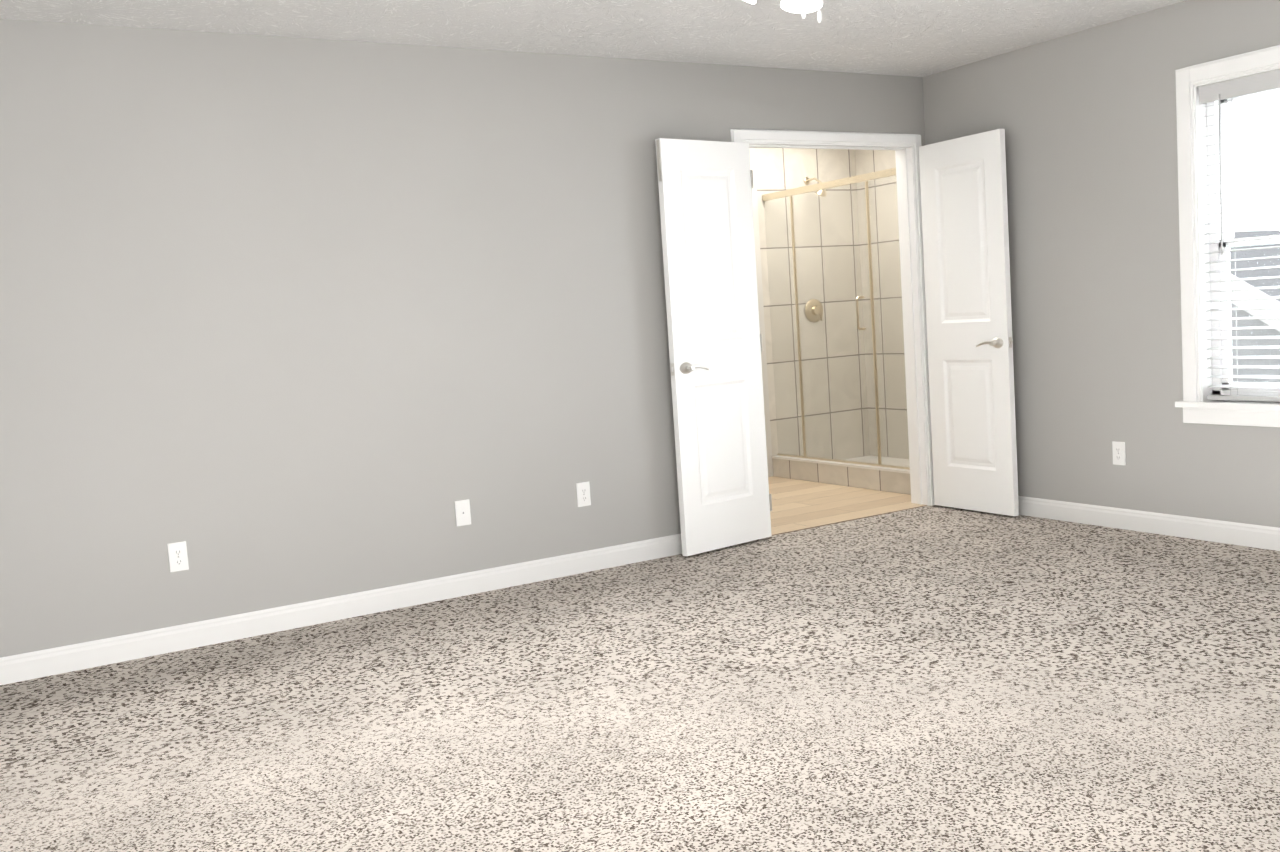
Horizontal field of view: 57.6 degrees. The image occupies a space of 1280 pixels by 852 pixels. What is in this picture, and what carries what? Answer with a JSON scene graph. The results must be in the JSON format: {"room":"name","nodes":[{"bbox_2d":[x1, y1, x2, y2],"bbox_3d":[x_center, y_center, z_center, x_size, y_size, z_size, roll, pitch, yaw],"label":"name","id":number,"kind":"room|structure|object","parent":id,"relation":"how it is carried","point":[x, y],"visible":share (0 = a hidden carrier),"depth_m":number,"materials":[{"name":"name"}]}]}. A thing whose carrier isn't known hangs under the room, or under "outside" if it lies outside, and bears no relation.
{"room":"empty bedroom","nodes":[
{"label":"empty bedroom","id":0,"kind":"room"},
{"bbox_2d":[0,19,924,657],"bbox_3d":[-0.761,-0.465,5.321,5.880,2.440,0.120,-7,6,-31],"label":"wall","id":1,"kind":"structure","parent":0,"point":[284,321],"depth_m":4.91,"materials":[{"name":"paint"}]},
{"bbox_2d":[167,541,188,571],"bbox_3d":[-1.842,0.522,4.648,0.070,0.115,0.010,-7,6,-31],"label":"electrical outlet","id":2,"kind":"object","parent":1,"relation":"attached to","point":[178,556],"visible":1,"depth_m":4.64,"materials":[{"name":"white plastic"}]},
{"bbox_2d":[0,534,681,684],"bbox_3d":[-1.260,0.777,4.999,4.378,0.100,0.030,-7,6,-31],"label":"baseboard","id":3,"kind":"structure","parent":1,"relation":"attached to","point":[62,659],"depth_m":4.93,"materials":[{"name":"white wood"}]},
{"bbox_2d":[455,499,470,525],"bbox_3d":[-0.800,0.393,5.269,0.070,0.115,0.008,-7,6,-31],"label":"outlet","id":4,"kind":"object","parent":1,"relation":"attached to","point":[463,513],"visible":1,"depth_m":5.27,"materials":[{"name":"white plastic"}]},
{"bbox_2d":[576,481,590,506],"bbox_3d":[-0.269,0.327,5.583,0.070,0.115,0.010,-7,6,-31],"label":"electrical outlet","id":5,"kind":"object","parent":1,"relation":"attached to","point":[583,493],"visible":1,"depth_m":5.58,"materials":[{"name":"white plastic"}]},
{"bbox_2d":[655,138,771,555],"bbox_3d":[0.397,-0.397,5.830,0.602,2.030,0.159,-7,6,-31],"label":"door leaf","id":6,"kind":"structure","parent":1,"relation":"in","point":[715,339],"depth_m":5.82,"materials":[{"name":"painted wood"},{"name":"brushed nickel"}]},
{"bbox_2d":[730,129,934,505],"bbox_3d":[1.062,-0.530,6.413,1.316,2.120,0.156,-7,6,-31],"label":"door frame","id":7,"kind":"structure","parent":1,"relation":"attached to","point":[905,147],"depth_m":6.66,"materials":[{"name":"white wood"}]},
{"bbox_2d":[919,129,1018,515],"bbox_3d":[1.791,-0.542,6.370,0.149,2.030,0.608,-7,6,-31],"label":"door leaf","id":8,"kind":"structure","parent":7,"relation":"attached to","point":[963,184],"depth_m":6.34,"materials":[{"name":"painted wood"},{"name":"brushed nickel"}]},
{"bbox_2d":[0,0,1185,76],"bbox_3d":[0.456,-1.600,2.920,6.000,0.100,5.380,-7,6,-31],"label":"ceiling","id":9,"kind":"structure","parent":0,"point":[917,38],"depth_m":5.04,"materials":[{"name":"white paint"}]},
{"bbox_2d":[744,0,822,22],"bbox_3d":[0.456,-1.267,2.868,1.240,0.552,1.260,-7,6,-31],"label":"ceiling fan","id":10,"kind":"object","parent":9,"relation":"hanging from","point":[803,7],"visible":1,"depth_m":3.02,"materials":[{"name":"silver metal"}]},
{"bbox_2d":[0,505,1279,851],"bbox_3d":[0.626,0.923,3.157,5.760,0.100,5.140,-7,6,-31],"label":"floor carpet","id":11,"kind":"object","parent":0,"point":[936,679],"visible":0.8,"depth_m":3.55,"materials":[{"name":"beige carpet"}]},
{"bbox_2d":[749,148,869,476],"bbox_3d":[0.251,-0.778,7.921,3.460,2.440,0.120,-7,6,-31],"label":"wall","id":12,"kind":"structure","parent":0,"point":[777,169],"depth_m":8.43,"materials":[{"name":"beige tile"}]},
{"bbox_2d":[804,177,826,321],"bbox_3d":[1.279,-1.266,8.334,0.170,1.043,0.187,-7,6,-31],"label":"shower fixture","id":13,"kind":"object","parent":12,"relation":"attached to","point":[816,305],"visible":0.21,"depth_m":8.42,"materials":[{"name":"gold metal"}]},
{"bbox_2d":[768,476,926,535],"bbox_3d":[0.810,0.523,7.252,3.220,0.104,1.720,-7,6,-31],"label":"floor","id":14,"kind":"structure","parent":0,"point":[797,505],"depth_m":6.99,"materials":[{"name":"brown wood"}]},
{"bbox_2d":[762,168,910,494],"bbox_3d":[1.681,-0.639,7.784,0.940,1.988,1.596,-7,6,-31],"label":"shower enclosure","id":15,"kind":"object","parent":14,"relation":"on","point":[886,474],"visible":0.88,"depth_m":7.63,"materials":[{"name":"glass"}]},
{"bbox_2d":[855,150,908,458],"bbox_3d":[2.121,-0.915,8.034,0.120,2.440,1.600,-7,6,-31],"label":"wall","id":16,"kind":"structure","parent":0,"point":[869,161],"depth_m":8.50,"materials":[{"name":"tile"}]},
{"bbox_2d":[923,0,1279,527],"bbox_3d":[3.054,-0.649,4.533,0.120,2.440,5.140,-7,6,-31],"label":"wall","id":17,"kind":"structure","parent":0,"point":[1086,119],"depth_m":5.68,"materials":[{"name":"paint"}]},
{"bbox_2d":[1112,441,1125,464],"bbox_3d":[2.358,0.135,5.739,0.010,0.115,0.070,-7,6,-31],"label":"electrical outlet","id":18,"kind":"object","parent":17,"relation":"attached to","point":[1119,454],"visible":1,"depth_m":5.73,"materials":[{"name":"white plastic"}]},
{"bbox_2d":[1018,496,1279,550],"bbox_3d":[3.058,0.520,4.621,0.030,0.100,5.100,-7,6,-31],"label":"baseboard","id":19,"kind":"structure","parent":17,"relation":"attached to","point":[1242,534],"depth_m":5.59,"materials":[{"name":"white wood"}]},
{"bbox_2d":[1175,45,1279,426],"bbox_3d":[3.016,-0.776,4.556,0.195,1.606,1.944,-7,6,-31],"label":"window unit","id":20,"kind":"structure","parent":17,"relation":"in","point":[1212,140],"depth_m":5.26,"materials":[{"name":"white plastic"}]},
{"bbox_2d":[1199,69,1279,401],"bbox_3d":[2.998,-0.781,4.545,0.072,1.402,1.706,-7,6,-31],"label":"window blinds","id":21,"kind":"object","parent":20,"relation":"attached to","point":[1246,85],"visible":0.88,"depth_m":5.13,"materials":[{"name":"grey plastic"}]},
{"label":"outside","id":22,"kind":"structure","parent":0,"visible":0},
{"bbox_3d":[39.167,-0.420,23.418,79.000,0.200,90.000,-7,6,-31],"label":"ground","id":23,"kind":"structure","parent":22,"visible":0},
{"bbox_2d":[1230,230,1279,382],"bbox_3d":[6.612,0.563,10.439,6.050,4.650,11.200,-7,6,-31],"label":"garage","id":24,"kind":"structure","parent":23,"relation":"on","point":[1252,313],"depth_m":8.24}
]}

